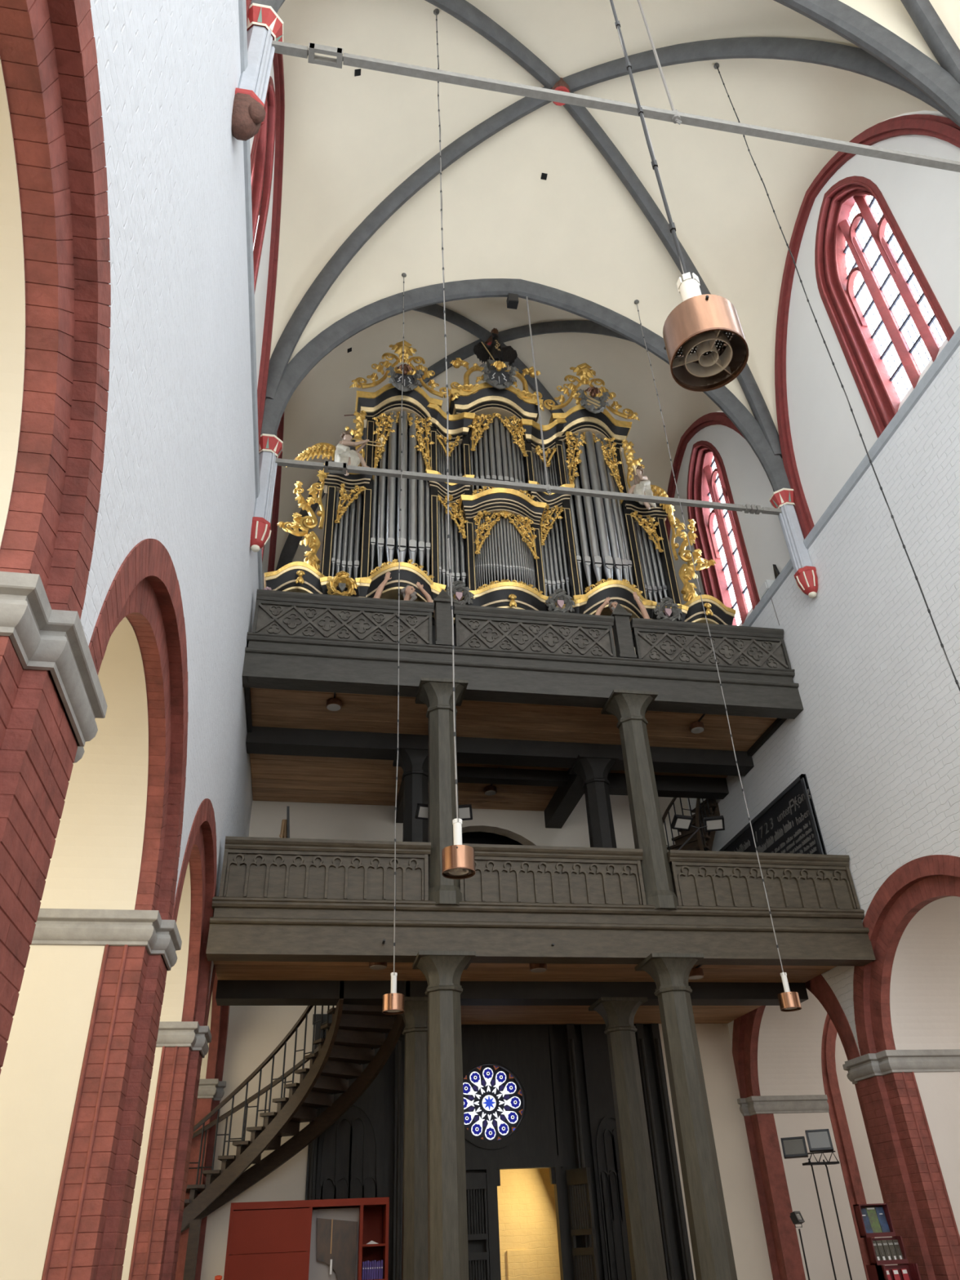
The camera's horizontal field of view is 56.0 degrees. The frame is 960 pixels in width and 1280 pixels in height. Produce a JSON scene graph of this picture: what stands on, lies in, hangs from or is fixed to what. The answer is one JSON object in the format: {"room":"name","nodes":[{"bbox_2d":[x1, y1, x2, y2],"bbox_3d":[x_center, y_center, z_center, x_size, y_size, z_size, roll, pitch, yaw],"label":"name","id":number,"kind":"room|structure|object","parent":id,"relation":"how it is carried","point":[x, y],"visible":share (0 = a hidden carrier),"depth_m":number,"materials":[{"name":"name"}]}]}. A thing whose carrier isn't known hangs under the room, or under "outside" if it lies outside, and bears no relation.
{"room":"church","nodes":[
{"label":"church","id":0,"kind":"room"},
{"bbox_2d":[0,0,258,1079],"bbox_3d":[-3.510,-1.038,9.300,1.500,7.420,19.200,4,-35,-10],"label":"wall","id":1,"kind":"structure","parent":0,"point":[179,465],"depth_m":7.28,"materials":[{"name":"paint"}]},
{"bbox_2d":[0,571,107,1074],"bbox_3d":[-2.613,1.748,3.200,1.582,4.080,1.393,4,-35,-10],"label":"pillar","id":2,"kind":"structure","parent":1,"relation":"attached to","point":[40,742],"depth_m":3.93,"materials":[{"name":"red brick"}]},
{"bbox_2d":[0,0,111,619],"bbox_3d":[-1.897,-1.530,3.862,0.260,2.103,2.586,4,-35,-10],"label":"arch","id":3,"kind":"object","parent":1,"relation":"attached to","point":[48,56],"depth_m":4.12,"materials":[{"name":"red brick"}]},
{"bbox_2d":[0,908,182,1279],"bbox_3d":[-3.420,4.266,6.878,1.582,4.080,1.193,4,-35,-10],"label":"pillar","id":4,"kind":"structure","parent":1,"relation":"attached to","point":[77,1068],"depth_m":6.94,"materials":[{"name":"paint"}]},
{"bbox_2d":[48,538,188,919],"bbox_3d":[-2.561,0.542,6.888,0.260,2.105,4.392,4,-35,-10],"label":"trim","id":5,"kind":"structure","parent":1,"relation":"attached to","point":[145,589],"depth_m":7.69,"materials":[{"name":"red brick"}]},
{"bbox_2d":[121,1021,211,1279],"bbox_3d":[-4.209,6.725,10.471,1.582,4.080,1.183,4,-35,-10],"label":"trim","id":6,"kind":"structure","parent":1,"relation":"attached to","point":[153,1235],"depth_m":10.55,"materials":[{"name":"red brick"}]},
{"bbox_2d":[172,798,217,1026],"bbox_3d":[-3.350,3.004,10.485,0.260,2.105,4.392,4,-35,-10],"label":"arch","id":7,"kind":"object","parent":1,"relation":"attached to","point":[201,852],"depth_m":11.42,"materials":[{"name":"red paint"}]},
{"bbox_2d":[204,965,229,1080],"bbox_3d":[-4.138,5.461,14.073,0.257,2.106,4.392,4,-35,-10],"label":"arch","id":8,"kind":"object","parent":1,"relation":"attached to","point":[220,1014],"depth_m":15.08,"materials":[{"name":"red brick"}]},
{"bbox_2d":[238,0,262,589],"bbox_3d":[-3.060,-4.021,11.440,0.400,0.220,19.200,4,-35,-10],"label":"trim","id":9,"kind":"structure","parent":1,"relation":"attached to","point":[242,3],"depth_m":10.80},
{"bbox_2d":[231,3,283,141],"bbox_3d":[-2.319,-5.729,9.177,0.465,2.205,0.465,4,-35,-10],"label":"trim","id":10,"kind":"structure","parent":1,"relation":"attached to","point":[264,25],"depth_m":9.03,"materials":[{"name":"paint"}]},
{"bbox_2d":[249,433,283,551],"bbox_3d":[-3.417,-2.275,14.170,0.465,2.265,0.465,4,-35,-10],"label":"trim","id":11,"kind":"structure","parent":1,"relation":"attached to","point":[271,446],"depth_m":14.09,"materials":[{"name":"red paint"}]},
{"bbox_2d":[249,63,275,589],"bbox_3d":[-3.613,-7.370,13.612,0.750,8.300,19.200,4,-35,-10],"label":"wall","id":12,"kind":"structure","parent":0,"point":[260,293],"depth_m":14.77,"materials":[{"name":"paint"}]},
{"bbox_2d":[250,75,275,291],"bbox_3d":[-3.426,-6.361,12.864,0.582,5.377,1.940,4,-35,-10],"label":"window","id":13,"kind":"structure","parent":12,"relation":"in","point":[259,152],"depth_m":14.30,"materials":[{"name":"paint"}]},
{"bbox_2d":[257,13,284,449],"bbox_3d":[-3.181,-6.427,13.264,0.150,5.914,6.110,4,-35,-10],"label":"trim","id":14,"kind":"structure","parent":12,"relation":"attached to","point":[277,61],"depth_m":15.23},
{"bbox_2d":[267,412,284,572],"bbox_3d":[-4.301,-3.030,18.403,0.150,6.115,6.290,4,-35,-10],"label":"trim","id":15,"kind":"structure","parent":12,"relation":"attached to","point":[280,430],"depth_m":20.65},
{"bbox_2d":[436,434,460,456],"bbox_3d":[-0.689,-4.139,19.199,0.568,0.660,0.102,4,-35,-10],"label":"carved ornament","id":16,"kind":"object","parent":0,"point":[455,438],"depth_m":19.28,"materials":[{"name":"gold metal"}]},
{"bbox_2d":[200,542,773,1279],"bbox_3d":[-0.104,3.143,19.600,9.850,19.900,1.040,4,-35,-10],"label":"wall","id":17,"kind":"structure","parent":0,"point":[254,1032],"depth_m":15.94,"materials":[{"name":"paint"}]},
{"bbox_2d":[174,1078,226,1279],"bbox_3d":[-4.997,9.184,14.064,1.582,4.080,1.193,4,-35,-10],"label":"trim","id":18,"kind":"structure","parent":17,"relation":"attached to","point":[211,1091],"depth_m":14.37,"materials":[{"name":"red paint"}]},
{"bbox_2d":[662,797,719,851],"bbox_3d":[4.123,3.948,17.564,1.255,4.725,2.847,-23,-39,27],"label":"stair","id":19,"kind":"structure","parent":17,"relation":"attached to","point":[702,840],"depth_m":18.03,"materials":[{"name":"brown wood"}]},
{"bbox_2d":[274,297,722,571],"bbox_3d":[0.288,-4.202,20.208,9.673,7.480,6.556,4,-35,-10],"label":"ceiling","id":20,"kind":"structure","parent":0,"point":[314,413],"depth_m":21.53,"materials":[{"name":"beige paint"}]},
{"bbox_2d":[497,1168,560,1279],"bbox_3d":[0.030,9.773,16.285,9.900,5.200,2.300,4,-35,-10],"label":"wall","id":21,"kind":"structure","parent":0,"point":[528,1232],"depth_m":16.84,"materials":[{"name":"yellow"}]},
{"bbox_2d":[737,1094,866,1279],"bbox_3d":[5.500,10.079,15.755,1.582,3.680,1.193,4,-35,-10],"label":"trim","id":22,"kind":"structure","parent":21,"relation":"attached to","point":[784,1186],"depth_m":15.53,"materials":[{"name":"paint"}]},
{"bbox_2d":[534,444,556,466],"bbox_3d":[1.475,-3.977,19.562,0.552,0.630,0.102,4,-35,-10],"label":"ornament","id":23,"kind":"object","parent":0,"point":[538,449],"depth_m":19.63,"materials":[{"name":"gold metal"}]},
{"bbox_2d":[250,0,959,492],"bbox_3d":[2.013,-9.093,12.152,9.673,6.470,13.111,4,-35,-10],"label":"ceiling","id":24,"kind":"structure","parent":0,"point":[557,205],"depth_m":16.41,"materials":[{"name":"paint"}]},
{"bbox_2d":[382,272,406,1014],"bbox_3d":[-1.221,-1.494,13.807,0.250,13.575,0.252,4,-35,-10],"label":"pendant lamp","id":25,"kind":"object","parent":24,"relation":"hanging from","point":[393,1002],"visible":1,"depth_m":10.85,"materials":[{"name":"orange metal"}]},
{"bbox_2d":[433,8,475,879],"bbox_3d":[-0.435,-4.279,10.713,0.250,14.492,0.252,4,-35,-10],"label":"pendant lamp","id":26,"kind":"object","parent":24,"relation":"hanging from","point":[458,860],"visible":0.98,"depth_m":7.00,"materials":[{"name":"orange metal"}]},
{"bbox_2d":[506,293,518,309],"bbox_3d":[0.651,-6.914,18.235,0.200,0.460,0.185,4,-35,-10],"label":"spotlight","id":27,"kind":"object","parent":24,"relation":"hanging from","point":[512,300],"visible":1,"depth_m":18.11,"materials":[{"name":"black metal"}]},
{"bbox_2d":[275,296,782,515],"bbox_3d":[0.916,-4.891,16.911,8.830,5.872,0.150,4,-35,-10],"label":"rod","id":28,"kind":"object","parent":24,"relation":"attached to","point":[331,467],"visible":0.99,"depth_m":15.33,"materials":[{"name":"grey metal"}]},
{"bbox_2d":[271,0,959,172],"bbox_3d":[2.015,-8.320,11.901,8.830,5.872,0.150,4,-35,-10],"label":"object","id":29,"kind":"object","parent":24,"relation":"attached to","point":[674,116],"visible":1,"depth_m":10.20,"materials":[{"name":"grey metal"}]},
{"bbox_2d":[609,0,748,391],"bbox_3d":[0.458,-6.882,6.927,0.250,14.458,0.252,4,-35,-10],"label":"pendant lamp","id":30,"kind":"object","parent":24,"relation":"hanging from","point":[700,320],"visible":1,"depth_m":2.94,"materials":[{"name":"orange metal"}]},
{"bbox_2d":[634,299,801,1011],"bbox_3d":[3.450,-1.242,14.573,0.250,13.635,0.252,4,-35,-10],"label":"pendant lamp","id":31,"kind":"object","parent":24,"relation":"hanging from","point":[788,1001],"visible":1,"depth_m":11.59,"materials":[{"name":"orange metal"}]},
{"bbox_2d":[713,62,959,691],"bbox_3d":[4.355,-3.921,11.519,0.250,14.431,0.252,4,-35,-10],"label":"pendant lamp","id":32,"kind":"object","parent":24,"relation":"hanging from","point":[716,65],"visible":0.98,"depth_m":10.65,"materials":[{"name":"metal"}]},
{"bbox_2d":[669,110,959,604],"bbox_3d":[6.544,-6.665,15.358,0.750,8.300,19.200,4,-35,-10],"label":"wall","id":33,"kind":"structure","parent":0,"point":[924,202],"depth_m":15.57,"materials":[{"name":"paint"}]},
{"bbox_2d":[665,412,745,541],"bbox_3d":[5.011,-2.384,20.004,0.150,6.115,6.290,4,-35,-10],"label":"trim","id":34,"kind":"structure","parent":33,"relation":"attached to","point":[713,418],"depth_m":21.31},
{"bbox_2d":[686,440,759,626],"bbox_3d":[5.370,-2.272,19.668,0.582,5.528,2.000,4,-35,-10],"label":"window","id":35,"kind":"structure","parent":33,"relation":"in","point":[731,580],"depth_m":20.10,"materials":[{"name":"glass"}]},
{"bbox_2d":[774,114,959,538],"bbox_3d":[6.130,-5.780,14.865,0.150,5.914,6.110,4,-35,-10],"label":"trim","id":36,"kind":"structure","parent":33,"relation":"attached to","point":[943,128],"depth_m":16.25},
{"bbox_2d":[814,175,954,438],"bbox_3d":[6.483,-5.673,14.567,0.582,5.377,1.940,4,-35,-10],"label":"window","id":37,"kind":"structure","parent":33,"relation":"in","point":[890,326],"depth_m":14.78,"materials":[{"name":"glass"}]},
{"bbox_2d":[687,345,959,1095],"bbox_3d":[7.068,-0.138,11.005,1.500,7.820,19.200,4,-35,-10],"label":"wall","id":38,"kind":"structure","parent":0,"point":[875,738],"depth_m":13.16,"materials":[{"name":"paint"}]},
{"bbox_2d":[759,579,779,625],"bbox_3d":[5.412,-0.604,16.696,0.176,1.040,0.326,4,-35,-10],"label":"box","id":39,"kind":"object","parent":38,"relation":"attached to","point":[766,584],"visible":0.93,"depth_m":16.85,"materials":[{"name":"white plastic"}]},
{"bbox_2d":[718,773,826,854],"bbox_3d":[5.110,4.007,15.988,0.075,1.870,3.704,4,-35,-10],"label":"memorial plaque","id":40,"kind":"object","parent":38,"relation":"attached to","point":[789,824],"visible":0.3,"depth_m":15.45,"materials":[{"name":"black"}]},
{"bbox_2d":[768,488,817,598],"bbox_3d":[5.521,-1.654,15.706,0.465,2.265,0.465,4,-35,-10],"label":"trim","id":41,"kind":"structure","parent":38,"relation":"attached to","point":[806,576],"depth_m":15.62,"materials":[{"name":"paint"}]},
{"bbox_2d":[732,974,860,1097],"bbox_3d":[5.202,6.440,15.453,0.257,2.106,4.392,4,-35,-10],"label":"trim","id":42,"kind":"structure","parent":38,"relation":"attached to","point":[746,1028],"depth_m":16.42,"materials":[{"name":"red brick"}]},
{"bbox_2d":[742,326,959,626],"bbox_3d":[6.330,-3.368,13.054,0.400,0.220,19.200,4,-35,-10],"label":"trim","id":43,"kind":"structure","parent":38,"relation":"attached to","point":[953,343],"depth_m":13.85,"materials":[{"name":"grey paint"}]},
{"bbox_2d":[842,1048,959,1279],"bbox_3d":[6.288,7.619,12.162,1.582,3.680,1.183,4,-35,-10],"label":"trim","id":44,"kind":"structure","parent":38,"relation":"attached to","point":[909,1100],"depth_m":12.21,"materials":[{"name":"brick"}]},
{"bbox_2d":[853,854,959,1056],"bbox_3d":[5.989,3.983,11.864,0.260,2.105,4.392,4,-35,-10],"label":"trim","id":45,"kind":"structure","parent":38,"relation":"attached to","point":[920,882],"depth_m":12.80,"materials":[{"name":"red paint"}]},
{"bbox_2d":[835,1032,897,1265],"bbox_3d":[7.371,8.781,17.467,4.900,7.600,0.300,4,-35,-10],"label":"wall","id":46,"kind":"structure","parent":0,"point":[863,1153],"depth_m":16.91,"materials":[{"name":"paint"}]},
{"bbox_2d":[821,1013,875,1279],"bbox_3d":[8.223,9.409,16.990,3.360,5.961,0.180,4,-35,-10],"label":"trim","id":47,"kind":"structure","parent":46,"relation":"attached to","point":[848,1162],"depth_m":16.79,"materials":[{"name":"red brick"}]},
{"bbox_3d":[1.625,7.157,7.773,20.000,0.100,24.000,4,-35,-10],"label":"floor","id":48,"kind":"structure","parent":0,"visible":0},
{"bbox_2d":[180,982,409,1279],"bbox_3d":[-2.831,7.497,13.452,4.442,6.025,1.742,-19,-37,22],"label":"stair","id":49,"kind":"structure","parent":48,"relation":"on","point":[353,1034],"depth_m":13.85,"materials":[{"name":"brown wood"}]},
{"bbox_2d":[223,1196,389,1279],"bbox_3d":[-2.235,8.471,11.531,2.060,2.220,0.560,4,-35,-10],"label":"display cabinet","id":50,"kind":"object","parent":48,"relation":"on","point":[276,1240],"visible":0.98,"depth_m":11.71,"materials":[{"name":"red wood"}]},
{"bbox_2d":[316,1217,357,1279],"bbox_3d":[-1.879,7.980,11.786,0.540,0.750,0.040,4,-35,-10],"label":"display hanging","id":51,"kind":"object","parent":50,"relation":"hanging from","point":[336,1239],"visible":1,"depth_m":11.82,"materials":[{"name":"grey"}]},
{"bbox_2d":[362,1243,385,1247],"bbox_3d":[-1.431,8.043,11.995,0.300,0.025,0.490,4,-35,-10],"label":"shelf","id":52,"kind":"object","parent":50,"relation":"attached to","point":[364,1245],"depth_m":11.81,"materials":[{"name":"red wood"}]},
{"bbox_2d":[400,996,427,1279],"bbox_3d":[-0.834,7.429,12.318,0.740,4.718,0.720,4,-35,-10],"label":"column","id":53,"kind":"structure","parent":48,"relation":"on","point":[415,1187],"depth_m":12.44,"materials":[{"name":"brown wood"}]},
{"bbox_2d":[412,951,475,1279],"bbox_3d":[-0.391,6.199,10.597,0.740,4.798,0.720,4,-35,-10],"label":"column","id":54,"kind":"structure","parent":48,"relation":"on","point":[447,1227],"depth_m":10.74,"materials":[{"name":"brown wood"}]},
{"bbox_2d":[305,1013,693,1279],"bbox_3d":[0.306,8.938,15.021,6.500,5.150,0.800,4,-35,-10],"label":"screen","id":55,"kind":"object","parent":48,"relation":"on","point":[566,1126],"visible":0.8,"depth_m":15.38,"materials":[{"name":"brown wood"}]},
{"bbox_2d":[462,1065,523,1140],"bbox_3d":[0.161,8.147,15.889,1.320,1.320,0.054,4,-35,-10],"label":"window","id":56,"kind":"structure","parent":55,"relation":"attached to","point":[493,1101],"depth_m":15.91,"materials":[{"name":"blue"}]},
{"bbox_2d":[588,996,666,1279],"bbox_3d":[2.244,7.643,12.847,0.740,4.718,0.720,4,-35,-10],"label":"column","id":57,"kind":"structure","parent":48,"relation":"on","point":[647,1262],"depth_m":12.96,"materials":[{"name":"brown wood"}]},
{"bbox_2d":[205,835,875,1038],"bbox_3d":[0.623,5.072,14.587,9.246,1.605,5.255,4,-35,-10],"label":"gallery","id":58,"kind":"object","parent":57,"relation":"on","point":[294,920],"visible":0.96,"depth_m":12.71,"materials":[{"name":"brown wood"}]},
{"bbox_2d":[279,806,289,838],"bbox_3d":[-3.168,4.079,14.518,0.443,2.710,0.700,4,-35,-10],"label":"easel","id":59,"kind":"object","parent":58,"relation":"on","point":[285,828],"visible":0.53,"depth_m":15.01,"materials":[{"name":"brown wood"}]},
{"bbox_2d":[368,939,386,969],"bbox_3d":[-1.327,4.208,12.054,0.250,0.132,1.025,4,-35,-10],"label":"ceiling lamp","id":60,"kind":"object","parent":58,"relation":"attached to","point":[375,966],"visible":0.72,"depth_m":12.28,"materials":[{"name":"brown metal"}]},
{"bbox_2d":[392,745,428,842],"bbox_3d":[-1.060,3.598,14.891,0.740,3.758,0.720,4,-35,-10],"label":"column","id":61,"kind":"structure","parent":58,"relation":"on","point":[413,760],"depth_m":15.43,"materials":[{"name":"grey wood"}]},
{"bbox_2d":[415,677,468,905],"bbox_3d":[-0.546,2.249,13.329,0.740,3.488,0.720,4,-35,-10],"label":"column","id":62,"kind":"structure","parent":58,"relation":"on","point":[437,694],"depth_m":13.27,"materials":[{"name":"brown wood"}]},
{"bbox_2d":[414,803,472,820],"bbox_3d":[-0.504,2.769,13.246,0.873,0.822,0.449,4,-35,-10],"label":"floodlight","id":63,"kind":"object","parent":62,"relation":"attached to","point":[465,813],"visible":0.56,"depth_m":13.48,"materials":[{"name":"black metal"}]},
{"bbox_2d":[242,589,803,828],"bbox_3d":[0.449,1.489,17.051,9.246,2.150,5.175,4,-35,-10],"label":"gallery","id":64,"kind":"object","parent":62,"relation":"on","point":[540,682],"visible":0.98,"depth_m":15.38,"materials":[{"name":"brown wood"}]},
{"bbox_2d":[325,692,342,711],"bbox_3d":[-2.329,0.840,14.508,0.250,0.132,1.025,4,-35,-10],"label":"ceiling lamp","id":65,"kind":"object","parent":64,"relation":"attached to","point":[334,704],"visible":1,"depth_m":14.75,"materials":[{"name":"brown metal"}]},
{"bbox_2d":[326,703,340,711],"bbox_3d":[-2.395,1.105,14.790,0.230,0.012,0.230,4,-35,-10],"label":"diffuser","id":66,"kind":"object","parent":65,"relation":"attached to","point":[332,707],"depth_m":14.77,"materials":[{"name":"white glass"}]},
{"bbox_2d":[373,572,434,613],"bbox_3d":[-1.344,-0.030,15.887,1.115,2.503,0.581,2,-34,-6],"label":"statue","id":67,"kind":"object","parent":64,"relation":"on","point":[409,593],"visible":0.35,"depth_m":16.20,"materials":[{"name":"white stone"}]},
{"bbox_2d":[484,767,499,795],"bbox_3d":[0.274,2.754,17.526,0.250,0.132,1.025,4,-35,-10],"label":"ceiling lamp","id":68,"kind":"object","parent":64,"relation":"attached to","point":[490,790],"visible":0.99,"depth_m":17.76,"materials":[{"name":"brown metal"}]},
{"bbox_2d":[264,340,736,647],"bbox_3d":[0.402,-2.365,18.554,9.040,9.218,2.140,4,-35,-10],"label":"pipe organ","id":69,"kind":"object","parent":64,"relation":"on","point":[514,548],"visible":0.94,"depth_m":18.31,"materials":[{"name":"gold metal"}]},
{"bbox_2d":[294,430,383,475],"bbox_3d":[-2.888,-3.650,18.131,1.869,1.434,0.481,-5,-34,4],"label":"angel statue","id":70,"kind":"object","parent":69,"relation":"on","point":[341,453],"visible":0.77,"depth_m":18.13,"materials":[{"name":"stone"}]},
{"bbox_2d":[333,483,366,523],"bbox_3d":[-2.535,-2.670,17.739,0.607,1.056,0.102,4,-35,-10],"label":"shade","id":71,"kind":"object","parent":69,"relation":"hanging from","point":[360,488],"depth_m":17.82,"materials":[{"name":"gold metal"}]},
{"bbox_2d":[372,411,399,467],"bbox_3d":[-1.907,-4.162,18.738,0.690,1.847,0.102,4,-35,-10],"label":"shade","id":72,"kind":"object","parent":69,"relation":"hanging from","point":[393,417],"depth_m":18.75,"materials":[{"name":"gold metal"}]},
{"bbox_2d":[407,413,434,473],"bbox_3d":[-1.280,-4.078,18.818,0.679,1.946,0.102,4,-35,-10],"label":"shade","id":73,"kind":"object","parent":69,"relation":"hanging from","point":[416,421],"depth_m":18.87,"materials":[{"name":"gold metal"}]},
{"bbox_2d":[437,494,468,538],"bbox_3d":[-0.556,-2.485,18.096,0.683,1.135,0.102,4,-35,-10],"label":"shade","id":74,"kind":"object","parent":69,"relation":"hanging from","point":[464,512],"depth_m":18.13,"materials":[{"name":"gold metal"}]},
{"bbox_2d":[467,413,496,451],"bbox_3d":[0.079,-4.498,19.440,0.739,1.268,0.102,4,-35,-10],"label":"shade","id":75,"kind":"object","parent":69,"relation":"hanging from","point":[472,421],"depth_m":19.48,"materials":[{"name":"gold metal"}]},
{"bbox_2d":[473,510,502,554],"bbox_3d":[0.221,-2.139,17.807,0.708,1.219,0.102,4,-35,-10],"label":"shade","id":76,"kind":"object","parent":69,"relation":"hanging from","point":[490,522],"depth_m":17.85,"materials":[{"name":"gold metal"}]},
{"bbox_2d":[473,328,517,371],"bbox_3d":[0.364,-6.541,20.818,1.045,1.830,0.513,4,-35,-10],"label":"statue","id":77,"kind":"object","parent":69,"relation":"on","point":[508,355],"visible":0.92,"depth_m":20.79,"materials":[{"name":"black wood"}]},
{"bbox_2d":[495,413,528,457],"bbox_3d":[0.687,-4.455,19.545,0.689,1.268,0.102,4,-35,-10],"label":"shade","id":78,"kind":"object","parent":69,"relation":"hanging from","point":[523,428],"depth_m":19.62,"materials":[{"name":"gold metal"}]},
{"bbox_2d":[506,514,539,559],"bbox_3d":[0.807,-2.098,17.908,0.700,1.219,0.102,4,-35,-10],"label":"shade","id":79,"kind":"object","parent":69,"relation":"hanging from","point":[516,531],"depth_m":17.93,"materials":[{"name":"gold metal"}]},
{"bbox_2d":[539,503,564,545],"bbox_3d":[1.500,-2.344,18.450,0.656,1.138,0.102,4,-35,-10],"label":"shade","id":80,"kind":"object","parent":69,"relation":"hanging from","point":[543,526],"depth_m":18.52,"materials":[{"name":"gold metal"}]},
{"bbox_2d":[564,431,586,488],"bbox_3d":[2.146,-3.840,19.407,0.661,1.946,0.102,4,-35,-10],"label":"shade","id":81,"kind":"object","parent":69,"relation":"hanging from","point":[580,437],"depth_m":19.45,"materials":[{"name":"gold metal"}]},
{"bbox_2d":[591,432,623,493],"bbox_3d":[2.754,-3.838,19.539,0.679,1.847,0.102,4,-35,-10],"label":"shade","id":82,"kind":"object","parent":69,"relation":"hanging from","point":[602,466],"depth_m":19.52,"materials":[{"name":"gold metal"}]},
{"bbox_2d":[630,511,663,552],"bbox_3d":[3.489,-2.259,18.779,0.630,1.074,0.102,4,-35,-10],"label":"shade","id":83,"kind":"object","parent":69,"relation":"hanging from","point":[653,516],"depth_m":18.87,"materials":[{"name":"gold metal"}]},
{"bbox_2d":[627,465,675,525],"bbox_3d":[3.514,-3.117,19.093,1.131,1.495,0.468,23,-42,-33],"label":"angel statue","id":84,"kind":"object","parent":69,"relation":"on","point":[643,486],"visible":0.74,"depth_m":19.02,"materials":[{"name":"stone"}]},
{"bbox_2d":[595,591,649,654],"bbox_3d":[2.622,0.245,16.569,1.119,2.505,0.581,6,-35,-13],"label":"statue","id":85,"kind":"object","parent":64,"relation":"on","point":[612,605],"visible":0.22,"depth_m":16.90,"materials":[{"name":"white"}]},
{"bbox_2d":[688,714,705,733],"bbox_3d":[3.907,1.330,15.665,0.250,0.132,1.025,4,-35,-10],"label":"ceiling lamp","id":86,"kind":"object","parent":64,"relation":"attached to","point":[698,726],"visible":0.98,"depth_m":15.90,"materials":[{"name":"brown metal"}]},
{"bbox_2d":[690,727,703,733],"bbox_3d":[3.840,1.595,15.946,0.230,0.012,0.230,4,-35,-10],"label":"diffuser","id":87,"kind":"object","parent":86,"relation":"attached to","point":[693,730],"depth_m":15.93,"materials":[{"name":"white glass"}]},
{"bbox_2d":[528,943,554,972],"bbox_3d":[0.897,4.419,12.520,0.250,0.132,1.025,4,-35,-10],"label":"ceiling lamp","id":88,"kind":"object","parent":58,"relation":"attached to","point":[534,967],"visible":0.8,"depth_m":12.74,"materials":[{"name":"brown metal"}]},
{"bbox_2d":[568,754,618,848],"bbox_3d":[2.145,3.821,15.442,0.740,3.758,0.720,4,-35,-10],"label":"column","id":89,"kind":"structure","parent":58,"relation":"on","point":[594,770],"depth_m":15.99,"materials":[{"name":"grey wood"}]},
{"bbox_2d":[600,688,678,909],"bbox_3d":[2.512,2.461,13.854,0.740,3.488,0.720,4,-35,-10],"label":"column","id":90,"kind":"structure","parent":58,"relation":"on","point":[630,708],"depth_m":13.74,"materials":[{"name":"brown wood"}]},
{"bbox_2d":[688,964,703,979],"bbox_3d":[3.293,4.784,13.227,0.250,0.132,1.025,4,-35,-10],"label":"ceiling lamp","id":91,"kind":"object","parent":58,"relation":"attached to","point":[696,973],"visible":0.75,"depth_m":13.45,"materials":[{"name":"brown metal"}]},
{"bbox_2d":[670,813,724,849],"bbox_3d":[3.307,3.072,13.924,1.182,0.793,0.367,10,-36,-17],"label":"floodlight","id":92,"kind":"object","parent":58,"relation":"attached to","point":[680,822],"visible":0.97,"depth_m":14.12,"materials":[{"name":"black metal"}]},
{"bbox_2d":[635,953,737,1279],"bbox_3d":[2.696,6.414,11.128,0.740,4.798,0.720,4,-35,-10],"label":"column","id":93,"kind":"structure","parent":48,"relation":"on","point":[708,1228],"depth_m":11.23,"materials":[{"name":"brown wood"}]},
{"bbox_2d":[789,1211,809,1279],"bbox_3d":[4.563,9.033,12.520,0.614,1.871,0.564,4,-35,-10],"label":"stand","id":94,"kind":"object","parent":48,"relation":"on","point":[796,1217],"visible":1,"depth_m":12.87,"materials":[{"name":"black metal"}]},
{"bbox_2d":[780,1128,852,1279],"bbox_3d":[5.013,8.559,12.758,0.706,2.886,0.806,-29,-42,34],"label":"stand","id":95,"kind":"object","parent":48,"relation":"on","point":[819,1141],"visible":1,"depth_m":13.36,"materials":[{"name":"black metal"}]},
{"bbox_2d":[853,1203,921,1279],"bbox_3d":[5.047,7.864,10.829,0.460,1.880,0.470,4,-35,-10],"label":"stand","id":96,"kind":"object","parent":48,"relation":"on","point":[876,1271],"visible":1,"depth_m":11.08,"materials":[{"name":"red wood"}]},
{"bbox_2d":[861,1208,873,1233],"bbox_3d":[4.844,7.312,11.348,0.115,0.279,0.057,4,-35,-10],"label":"leaflet","id":97,"kind":"object","parent":96,"relation":"on","point":[868,1229],"visible":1,"depth_m":11.34,"materials":[{"name":"blue paper"}]},
{"bbox_2d":[865,1207,882,1232],"bbox_3d":[4.962,7.316,11.371,0.125,0.289,0.059,4,-35,-10],"label":"leaflet","id":98,"kind":"object","parent":96,"relation":"on","point":[871,1211],"visible":1,"depth_m":11.37,"materials":[{"name":"green paper"}]},
{"bbox_2d":[875,1240,887,1260],"bbox_3d":[4.938,7.514,11.104,0.068,0.215,0.052,4,-35,-10],"label":"leaflet","id":99,"kind":"object","parent":96,"relation":"on","point":[880,1247],"visible":1,"depth_m":11.10,"materials":[{"name":"paper"}]},
{"bbox_2d":[875,1206,889,1232],"bbox_3d":[5.080,7.324,11.391,0.105,0.289,0.059,4,-35,-10],"label":"leaflet","id":100,"kind":"object","parent":96,"relation":"on","point":[879,1211],"visible":1,"depth_m":11.39,"materials":[{"name":"blue paper"}]},
{"bbox_2d":[880,1240,892,1259],"bbox_3d":[5.011,7.519,11.116,0.068,0.215,0.052,4,-35,-10],"label":"leaflet","id":101,"kind":"object","parent":96,"relation":"on","point":[884,1242],"visible":1,"depth_m":11.12,"materials":[{"name":"paper"}]},
{"bbox_2d":[886,1240,897,1259],"bbox_3d":[5.085,7.525,11.129,0.068,0.215,0.052,4,-35,-10],"label":"leaflet","id":102,"kind":"object","parent":96,"relation":"on","point":[890,1242],"visible":1,"depth_m":11.13,"materials":[{"name":"paper"}]},
{"bbox_2d":[892,1239,903,1259],"bbox_3d":[5.159,7.530,11.142,0.068,0.215,0.052,4,-35,-10],"label":"leaflet","id":103,"kind":"object","parent":96,"relation":"on","point":[895,1243],"visible":1,"depth_m":11.14,"materials":[{"name":"paper"}]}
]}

